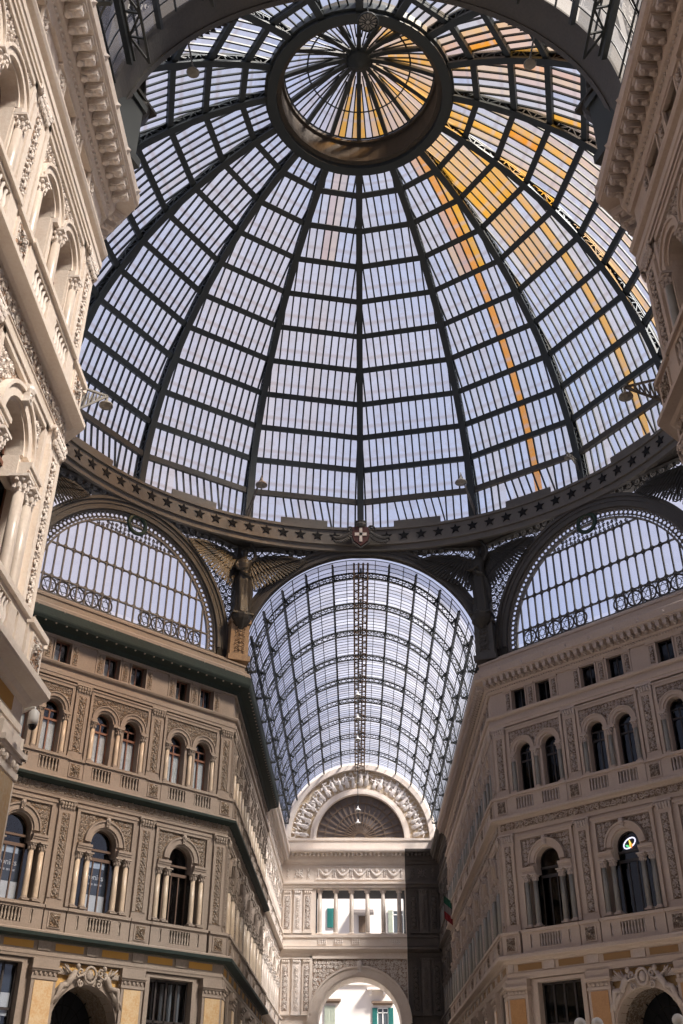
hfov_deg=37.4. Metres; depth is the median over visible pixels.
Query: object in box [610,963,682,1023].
portal
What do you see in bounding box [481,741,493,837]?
window
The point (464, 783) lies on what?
window
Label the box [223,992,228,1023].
window
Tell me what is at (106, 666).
curtain
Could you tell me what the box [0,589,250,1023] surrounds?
wall
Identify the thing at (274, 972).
window
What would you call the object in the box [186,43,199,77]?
floodlight
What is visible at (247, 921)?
window
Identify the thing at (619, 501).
lunette window
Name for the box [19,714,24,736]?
curtain
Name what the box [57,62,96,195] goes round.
window
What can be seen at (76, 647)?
window
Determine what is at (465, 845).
window
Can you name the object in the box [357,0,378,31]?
floodlight
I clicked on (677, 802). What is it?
window
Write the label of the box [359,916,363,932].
shutter
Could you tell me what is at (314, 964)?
wall
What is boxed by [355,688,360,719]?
lamp
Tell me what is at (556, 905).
window
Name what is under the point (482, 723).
window
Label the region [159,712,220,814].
window
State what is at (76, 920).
window
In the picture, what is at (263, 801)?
window
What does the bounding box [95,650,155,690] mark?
window
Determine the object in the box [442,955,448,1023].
window
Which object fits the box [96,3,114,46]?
window
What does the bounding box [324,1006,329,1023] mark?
shutter
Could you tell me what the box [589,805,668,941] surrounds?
window
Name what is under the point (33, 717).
security camera
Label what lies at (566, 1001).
window
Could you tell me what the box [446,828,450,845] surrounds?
window
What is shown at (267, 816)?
window
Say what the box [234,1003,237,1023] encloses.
window
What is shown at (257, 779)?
window
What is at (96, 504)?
lunette window
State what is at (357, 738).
lamp
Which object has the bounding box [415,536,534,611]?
statue
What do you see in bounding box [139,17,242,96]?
statue
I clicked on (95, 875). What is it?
window pane
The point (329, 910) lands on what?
shutter
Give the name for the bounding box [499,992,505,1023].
window
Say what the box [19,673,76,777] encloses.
window
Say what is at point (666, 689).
window
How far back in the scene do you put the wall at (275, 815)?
79.53 m
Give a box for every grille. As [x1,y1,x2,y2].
[51,993,90,1023]
[357,12,378,31]
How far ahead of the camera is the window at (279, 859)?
87.73 m
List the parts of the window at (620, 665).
carved panel, glass pane, carved panel, frame, glass pane, carved panel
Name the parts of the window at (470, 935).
balustrade, moulded frame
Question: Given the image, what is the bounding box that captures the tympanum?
[285,763,435,848]
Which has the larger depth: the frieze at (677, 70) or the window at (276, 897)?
the window at (276, 897)
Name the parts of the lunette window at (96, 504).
guard panel, scroll panel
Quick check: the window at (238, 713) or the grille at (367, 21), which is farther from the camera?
the window at (238, 713)
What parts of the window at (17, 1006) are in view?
frame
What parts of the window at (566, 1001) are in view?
frame, glass pane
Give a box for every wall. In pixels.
[0,0,140,850]
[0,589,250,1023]
[164,656,278,1023]
[261,803,289,1023]
[278,849,444,1023]
[430,655,509,1023]
[474,589,682,1023]
[594,0,682,455]
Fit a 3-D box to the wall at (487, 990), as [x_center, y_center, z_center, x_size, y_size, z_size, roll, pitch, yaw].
[9.287,29.251,67.348,3.280,24.950,40.703,0,-32,1]
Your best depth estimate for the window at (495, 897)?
52.41 m
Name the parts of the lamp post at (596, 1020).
globe, globe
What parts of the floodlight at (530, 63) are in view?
lamp shade, arm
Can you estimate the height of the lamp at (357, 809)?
6.080 m
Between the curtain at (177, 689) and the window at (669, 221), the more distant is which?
the curtain at (177, 689)
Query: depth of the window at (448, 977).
78.61 m
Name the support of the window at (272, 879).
in the wall at (275, 815)
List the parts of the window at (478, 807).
balustrade, moulded frame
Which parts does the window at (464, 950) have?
balustrade, moulded frame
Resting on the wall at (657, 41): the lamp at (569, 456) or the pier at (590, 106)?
the pier at (590, 106)
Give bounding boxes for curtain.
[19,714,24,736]
[38,720,54,750]
[54,650,60,660]
[91,734,105,763]
[103,664,135,684]
[119,742,132,770]
[149,983,179,1023]
[167,755,178,782]
[175,688,201,706]
[192,762,202,789]
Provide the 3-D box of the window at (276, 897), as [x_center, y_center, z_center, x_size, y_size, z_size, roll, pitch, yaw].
[-5.448,31.774,81.948,0.790,4.640,3.600,0,-32,1]
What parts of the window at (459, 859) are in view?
balustrade, moulded frame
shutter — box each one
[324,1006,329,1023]
[327,908,332,927]
[330,1006,334,1023]
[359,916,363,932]
[372,1008,376,1023]
[388,910,392,932]
[388,1008,393,1023]
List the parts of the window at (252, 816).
moulded frame, balustrade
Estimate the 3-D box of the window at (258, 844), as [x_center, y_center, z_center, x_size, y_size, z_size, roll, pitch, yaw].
[-5.702,22.456,67.020,0.825,4.640,3.600,0,-32,1]
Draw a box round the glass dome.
[61,0,677,558]
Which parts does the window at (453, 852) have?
balustrade, moulded frame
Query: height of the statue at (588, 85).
5.017 m
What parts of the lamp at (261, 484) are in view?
lamp shade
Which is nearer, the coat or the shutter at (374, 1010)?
the coat
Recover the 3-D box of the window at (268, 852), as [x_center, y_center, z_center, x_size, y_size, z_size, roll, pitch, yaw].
[-5.566,27.115,74.484,0.790,4.640,3.600,0,-32,1]
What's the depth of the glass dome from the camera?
59.57 m
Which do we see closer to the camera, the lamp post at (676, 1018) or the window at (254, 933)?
the lamp post at (676, 1018)
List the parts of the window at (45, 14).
carved panel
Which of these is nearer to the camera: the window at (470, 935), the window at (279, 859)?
the window at (470, 935)
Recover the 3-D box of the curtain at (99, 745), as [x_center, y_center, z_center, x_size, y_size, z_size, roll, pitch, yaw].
[-11.877,11.576,48.831,0.840,1.600,0.020,27,-41,-36]
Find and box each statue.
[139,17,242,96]
[188,538,307,611]
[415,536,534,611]
[491,9,590,91]
[634,466,682,501]
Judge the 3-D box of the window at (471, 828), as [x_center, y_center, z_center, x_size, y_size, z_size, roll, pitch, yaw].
[8.305,20.062,63.105,0.790,4.640,3.600,0,-32,1]
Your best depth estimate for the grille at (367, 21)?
39.88 m
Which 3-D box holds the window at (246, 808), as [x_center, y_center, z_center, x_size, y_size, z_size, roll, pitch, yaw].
[-5.821,17.796,59.556,0.825,4.640,3.600,0,-32,1]
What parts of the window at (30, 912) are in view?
frame, balustrade, moulded frame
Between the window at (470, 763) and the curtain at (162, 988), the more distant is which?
the window at (470, 763)
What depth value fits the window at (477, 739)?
61.35 m
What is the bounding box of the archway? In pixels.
[50,963,121,1023]
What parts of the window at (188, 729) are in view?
frame, balustrade, carved panel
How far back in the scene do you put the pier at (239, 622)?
57.47 m
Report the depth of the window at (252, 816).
63.47 m
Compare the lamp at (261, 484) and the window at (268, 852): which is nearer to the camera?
the lamp at (261, 484)
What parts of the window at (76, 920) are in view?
balustrade, frame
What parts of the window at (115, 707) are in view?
frame, balustrade, carved panel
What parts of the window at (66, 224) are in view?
balustrade, carved panel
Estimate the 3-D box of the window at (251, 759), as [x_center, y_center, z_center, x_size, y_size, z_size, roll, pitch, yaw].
[-5.913,16.916,65.294,0.568,1.310,3.500,0,-32,1]
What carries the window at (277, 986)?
in the wall at (275, 815)
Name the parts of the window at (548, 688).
carved panel, glass pane, carved panel, frame, glass pane, carved panel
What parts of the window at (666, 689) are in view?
carved panel, balustrade, frame, glass pane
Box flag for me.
[442,893,452,924]
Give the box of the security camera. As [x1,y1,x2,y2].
[24,706,39,730]
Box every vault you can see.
[96,0,642,96]
[245,560,478,836]
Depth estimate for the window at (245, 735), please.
61.65 m
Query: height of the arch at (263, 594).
7.640 m
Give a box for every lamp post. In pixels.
[574,1017,602,1023]
[672,1014,682,1023]
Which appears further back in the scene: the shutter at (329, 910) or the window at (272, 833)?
the shutter at (329, 910)
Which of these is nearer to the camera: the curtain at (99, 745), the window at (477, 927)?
the curtain at (99, 745)
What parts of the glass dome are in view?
vent panel, vent panel, vent panel, vent panel, vent panel, vent panel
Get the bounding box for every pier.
[118,88,156,169]
[225,610,253,665]
[469,609,498,664]
[575,86,614,165]
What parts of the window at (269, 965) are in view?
balustrade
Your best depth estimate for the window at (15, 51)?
19.59 m
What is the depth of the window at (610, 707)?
49.03 m
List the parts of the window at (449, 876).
moulded frame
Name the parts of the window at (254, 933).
moulded frame, balustrade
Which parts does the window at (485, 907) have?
balustrade, moulded frame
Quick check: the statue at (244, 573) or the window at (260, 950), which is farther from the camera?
the window at (260, 950)
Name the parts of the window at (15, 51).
balustrade, carved panel, moulded frame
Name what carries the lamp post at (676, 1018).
on the floor
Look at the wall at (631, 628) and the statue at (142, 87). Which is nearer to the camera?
the statue at (142, 87)
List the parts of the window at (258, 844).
moulded frame, balustrade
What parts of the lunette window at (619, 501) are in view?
scroll panel, guard panel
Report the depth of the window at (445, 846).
83.82 m
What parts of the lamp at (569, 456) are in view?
lamp shade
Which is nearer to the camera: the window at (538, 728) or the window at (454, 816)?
the window at (538, 728)
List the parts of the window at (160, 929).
frame, balustrade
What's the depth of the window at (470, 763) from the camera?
65.12 m
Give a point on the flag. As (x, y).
(447, 903)
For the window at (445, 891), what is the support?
in the wall at (487, 990)
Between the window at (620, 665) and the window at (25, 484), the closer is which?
the window at (25, 484)
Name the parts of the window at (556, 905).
balustrade, frame, glass pane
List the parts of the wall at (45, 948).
carved panel, carved panel, cornice, cornice, carved panel, cornice, carved panel, carved panel, carved panel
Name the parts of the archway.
ground panel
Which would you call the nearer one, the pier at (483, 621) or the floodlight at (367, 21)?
the floodlight at (367, 21)
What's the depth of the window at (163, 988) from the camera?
46.37 m
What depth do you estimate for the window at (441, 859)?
87.46 m
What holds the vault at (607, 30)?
on the wall at (75, 39)
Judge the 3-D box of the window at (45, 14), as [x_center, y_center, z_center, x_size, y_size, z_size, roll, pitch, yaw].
[-6.616,-11.115,20.390,0.548,1.310,3.500,0,-32,1]
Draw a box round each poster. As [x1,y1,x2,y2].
[0,845,22,898]
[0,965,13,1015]
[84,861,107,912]
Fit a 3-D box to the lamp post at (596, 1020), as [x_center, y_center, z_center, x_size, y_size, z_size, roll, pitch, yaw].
[7.787,18.069,30.556,0.920,4.950,0.600,0,-32,1]
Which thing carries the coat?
attached to the glass dome
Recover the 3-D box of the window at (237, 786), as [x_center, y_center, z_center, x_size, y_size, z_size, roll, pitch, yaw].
[-5.880,15.466,55.824,0.825,4.640,3.600,0,-32,1]
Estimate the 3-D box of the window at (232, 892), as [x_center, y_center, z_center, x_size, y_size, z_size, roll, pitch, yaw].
[-5.856,20.645,52.590,0.900,5.530,3.400,0,-32,1]
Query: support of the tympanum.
on the wall at (314, 964)
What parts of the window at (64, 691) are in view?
frame, balustrade, carved panel, moulded frame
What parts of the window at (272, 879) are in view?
balustrade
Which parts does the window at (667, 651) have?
carved panel, frame, glass pane, carved panel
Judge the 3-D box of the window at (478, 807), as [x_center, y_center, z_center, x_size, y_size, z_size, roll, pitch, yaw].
[8.245,17.732,59.373,0.790,4.640,3.600,0,-32,1]
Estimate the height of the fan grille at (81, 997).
1.640 m
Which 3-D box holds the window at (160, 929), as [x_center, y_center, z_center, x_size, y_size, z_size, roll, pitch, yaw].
[-7.858,18.160,48.621,3.400,5.530,0.900,27,-41,-36]
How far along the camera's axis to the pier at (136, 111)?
28.49 m
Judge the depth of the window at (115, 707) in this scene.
49.32 m
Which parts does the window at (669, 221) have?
carved panel, balustrade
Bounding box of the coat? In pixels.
[332,520,388,548]
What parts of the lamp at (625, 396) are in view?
lamp shade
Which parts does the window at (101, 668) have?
carved panel, frame, carved panel, carved panel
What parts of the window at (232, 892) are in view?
moulded frame, balustrade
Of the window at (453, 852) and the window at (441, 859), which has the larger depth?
the window at (441, 859)
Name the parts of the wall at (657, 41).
cornice, bead moulding, carved panel, cornice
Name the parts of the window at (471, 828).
balustrade, moulded frame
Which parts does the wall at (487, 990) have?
cornice, cornice, cornice, bead moulding, cornice, cornice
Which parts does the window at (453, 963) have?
balustrade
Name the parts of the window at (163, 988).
frame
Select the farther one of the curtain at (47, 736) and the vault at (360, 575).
the vault at (360, 575)
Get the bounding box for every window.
[0,0,40,230]
[0,318,51,649]
[0,791,57,928]
[0,955,27,1023]
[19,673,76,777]
[25,123,88,382]
[38,466,241,656]
[39,0,52,35]
[43,633,81,666]
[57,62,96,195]
[63,806,138,941]
[82,690,151,796]
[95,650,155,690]
[140,973,196,1023]
[147,823,211,952]
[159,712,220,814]
[167,675,221,711]
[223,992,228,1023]
[224,847,238,964]
[232,742,243,834]
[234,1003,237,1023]
[235,867,246,975]
[236,704,243,732]
[241,768,250,855]
[243,884,253,985]
[244,731,250,757]
[248,791,257,871]
[250,755,256,778]
[250,900,259,994]
[255,811,262,886]
[256,776,261,798]
[256,912,264,1002]
[260,828,267,900]
[261,925,269,1009]
[262,795,266,815]
[265,844,271,911]
[266,812,270,831]
[266,935,273,1016]
[270,858,276,922]
[271,828,274,845]
[271,945,277,1022]
[274,871,279,932]
[275,842,278,857]
[275,954,280,1023]
[278,855,281,870]
[278,882,282,940]
[438,882,443,941]
[439,855,442,871]
[442,842,446,858]
[442,870,447,933]
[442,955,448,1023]
[445,945,452,1022]
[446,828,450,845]
[447,858,452,924]
[450,812,455,832]
[450,936,457,1017]
[451,842,457,912]
[454,925,462,1010]
[455,795,460,815]
[455,827,462,900]
[460,776,466,798]
[460,912,468,1002]
[461,809,468,888]
[466,754,472,779]
[466,899,475,995]
[467,790,475,871]
[472,730,479,760]
[472,884,483,986]
[473,767,483,854]
[480,456,682,655]
[480,703,488,733]
[480,867,492,976]
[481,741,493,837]
[489,846,503,964]
[490,1003,494,1023]
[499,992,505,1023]
[503,673,558,712]
[504,711,568,814]
[515,823,582,952]
[533,973,590,1023]
[570,649,632,689]
[574,688,647,796]
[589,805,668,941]
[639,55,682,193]
[645,631,682,665]
[650,139,682,378]
[650,673,682,776]
[672,798,682,849]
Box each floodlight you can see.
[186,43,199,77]
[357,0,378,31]
[523,37,536,69]
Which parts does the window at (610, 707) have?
glass pane, carved panel, frame, balustrade, glass pane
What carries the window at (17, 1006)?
in the wall at (45, 948)
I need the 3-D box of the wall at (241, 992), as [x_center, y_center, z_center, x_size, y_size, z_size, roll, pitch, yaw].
[-6.592,24.770,60.261,3.390,24.950,23.598,0,-32,1]
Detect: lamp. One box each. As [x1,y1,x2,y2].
[80,388,112,410]
[247,475,266,515]
[355,659,360,696]
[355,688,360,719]
[355,711,360,740]
[355,741,360,810]
[455,472,474,514]
[564,451,578,469]
[619,378,661,404]
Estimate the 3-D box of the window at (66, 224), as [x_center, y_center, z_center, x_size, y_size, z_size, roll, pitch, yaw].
[-6.397,-5.575,22.115,0.790,4.640,3.600,0,-32,1]
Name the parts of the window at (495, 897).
balustrade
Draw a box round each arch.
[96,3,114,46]
[106,0,628,111]
[241,546,480,630]
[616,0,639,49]
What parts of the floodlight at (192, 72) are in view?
arm, lamp shade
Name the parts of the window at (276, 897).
balustrade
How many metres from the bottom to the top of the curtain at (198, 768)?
1.600 m
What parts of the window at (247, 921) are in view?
moulded frame, balustrade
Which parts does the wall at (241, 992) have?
cornice, cornice, cornice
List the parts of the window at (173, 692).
carved panel, frame, carved panel, carved panel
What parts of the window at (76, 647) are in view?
carved panel, frame, carved panel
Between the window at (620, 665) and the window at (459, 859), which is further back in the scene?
the window at (459, 859)
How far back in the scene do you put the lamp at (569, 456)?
57.96 m
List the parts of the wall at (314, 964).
carved panel, carved panel, carved panel, carved panel, carved panel, carved panel, cornice, cornice, moulded frame, carved panel, carved panel, cornice, carved panel, cornice, carved panel, carved panel, carved panel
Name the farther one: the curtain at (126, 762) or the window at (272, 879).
the window at (272, 879)
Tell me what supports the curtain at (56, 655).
hanging from the window at (76, 647)
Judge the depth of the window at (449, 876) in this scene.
78.40 m
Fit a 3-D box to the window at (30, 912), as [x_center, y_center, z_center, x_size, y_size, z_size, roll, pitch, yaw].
[-14.164,14.894,43.424,3.400,5.530,0.900,27,-41,-36]
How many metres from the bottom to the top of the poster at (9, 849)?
2.250 m
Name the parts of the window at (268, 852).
moulded frame, balustrade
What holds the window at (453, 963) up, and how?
in the wall at (487, 990)
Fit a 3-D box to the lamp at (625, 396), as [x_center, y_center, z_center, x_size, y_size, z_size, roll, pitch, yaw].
[7.056,-2.945,23.854,1.134,0.800,0.334,6,-32,-9]
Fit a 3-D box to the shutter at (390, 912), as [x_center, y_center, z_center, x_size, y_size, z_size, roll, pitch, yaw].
[5.368,44.820,110.399,0.520,2.300,0.090,0,-32,1]
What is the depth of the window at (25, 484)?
19.61 m
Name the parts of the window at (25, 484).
glass pane, frame, balustrade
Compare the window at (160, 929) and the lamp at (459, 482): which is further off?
the lamp at (459, 482)
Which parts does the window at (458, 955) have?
balustrade, moulded frame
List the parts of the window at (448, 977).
balustrade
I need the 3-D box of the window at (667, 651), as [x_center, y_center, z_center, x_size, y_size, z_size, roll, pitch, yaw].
[16.333,6.443,48.388,0.568,1.310,3.500,27,-41,-36]
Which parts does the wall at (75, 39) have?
cornice, carved panel, carved panel, cornice, bead moulding, carved panel, cornice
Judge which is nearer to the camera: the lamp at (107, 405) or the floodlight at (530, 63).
the lamp at (107, 405)
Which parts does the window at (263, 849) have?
moulded frame, balustrade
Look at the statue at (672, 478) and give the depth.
52.73 m
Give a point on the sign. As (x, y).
(630, 844)
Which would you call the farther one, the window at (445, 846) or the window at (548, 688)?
the window at (445, 846)
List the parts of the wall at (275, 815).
cornice, cornice, bead moulding, cornice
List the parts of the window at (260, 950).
balustrade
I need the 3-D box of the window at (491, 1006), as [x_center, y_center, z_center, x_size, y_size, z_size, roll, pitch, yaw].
[8.495,29.603,51.959,0.774,8.050,2.840,0,-32,1]
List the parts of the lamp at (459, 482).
lamp shade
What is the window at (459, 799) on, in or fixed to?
in the wall at (487, 990)
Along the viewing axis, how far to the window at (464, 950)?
67.40 m
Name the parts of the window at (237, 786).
moulded frame, balustrade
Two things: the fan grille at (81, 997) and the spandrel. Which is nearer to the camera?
the fan grille at (81, 997)
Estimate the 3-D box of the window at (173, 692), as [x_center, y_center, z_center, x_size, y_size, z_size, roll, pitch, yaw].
[-7.972,9.848,53.983,3.500,1.310,0.568,27,-41,-36]
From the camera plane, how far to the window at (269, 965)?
75.12 m
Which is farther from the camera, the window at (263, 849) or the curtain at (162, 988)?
the window at (263, 849)
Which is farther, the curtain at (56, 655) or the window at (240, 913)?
the window at (240, 913)
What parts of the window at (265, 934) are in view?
balustrade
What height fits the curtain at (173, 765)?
1.600 m
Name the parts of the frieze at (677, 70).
carved panel, carved panel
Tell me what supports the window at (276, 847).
in the wall at (275, 815)
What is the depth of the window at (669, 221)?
23.05 m
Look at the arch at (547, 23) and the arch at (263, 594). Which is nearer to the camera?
the arch at (547, 23)
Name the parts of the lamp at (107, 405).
lamp shade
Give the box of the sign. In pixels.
[623,837,635,848]
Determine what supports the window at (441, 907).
in the wall at (487, 990)
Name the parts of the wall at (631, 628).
carved panel, carved panel, carved panel, cornice, bead moulding, carved panel, cornice, cornice, carved panel, carved panel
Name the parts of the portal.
ground panel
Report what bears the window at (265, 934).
in the wall at (275, 815)
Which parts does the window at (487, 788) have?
balustrade, moulded frame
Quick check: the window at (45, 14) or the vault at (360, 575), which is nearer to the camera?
the window at (45, 14)
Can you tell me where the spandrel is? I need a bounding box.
[54,474,89,503]
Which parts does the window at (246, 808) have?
moulded frame, balustrade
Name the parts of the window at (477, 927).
balustrade, moulded frame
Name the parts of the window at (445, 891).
balustrade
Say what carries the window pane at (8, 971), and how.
attached to the window at (17, 1006)
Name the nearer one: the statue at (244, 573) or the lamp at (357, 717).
the statue at (244, 573)
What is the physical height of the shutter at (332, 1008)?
2.500 m
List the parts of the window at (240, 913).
moulded frame, balustrade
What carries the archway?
on the floor
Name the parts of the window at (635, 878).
frame, balustrade, glass pane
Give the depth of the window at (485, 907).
56.20 m
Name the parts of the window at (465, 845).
balustrade, moulded frame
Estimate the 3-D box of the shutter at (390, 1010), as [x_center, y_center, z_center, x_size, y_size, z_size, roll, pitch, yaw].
[5.169,53.050,105.265,0.520,2.300,0.090,0,-32,1]
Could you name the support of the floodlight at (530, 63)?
attached to the arch at (547, 23)
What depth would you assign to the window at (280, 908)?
85.82 m
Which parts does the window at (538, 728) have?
glass pane, carved panel, balustrade, frame, glass pane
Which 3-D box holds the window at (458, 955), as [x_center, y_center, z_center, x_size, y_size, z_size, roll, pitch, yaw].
[8.439,32.230,71.069,0.900,5.530,3.400,0,-32,1]
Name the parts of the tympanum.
arch moulding, fanlight pane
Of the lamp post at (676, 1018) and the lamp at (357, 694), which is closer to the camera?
the lamp post at (676, 1018)

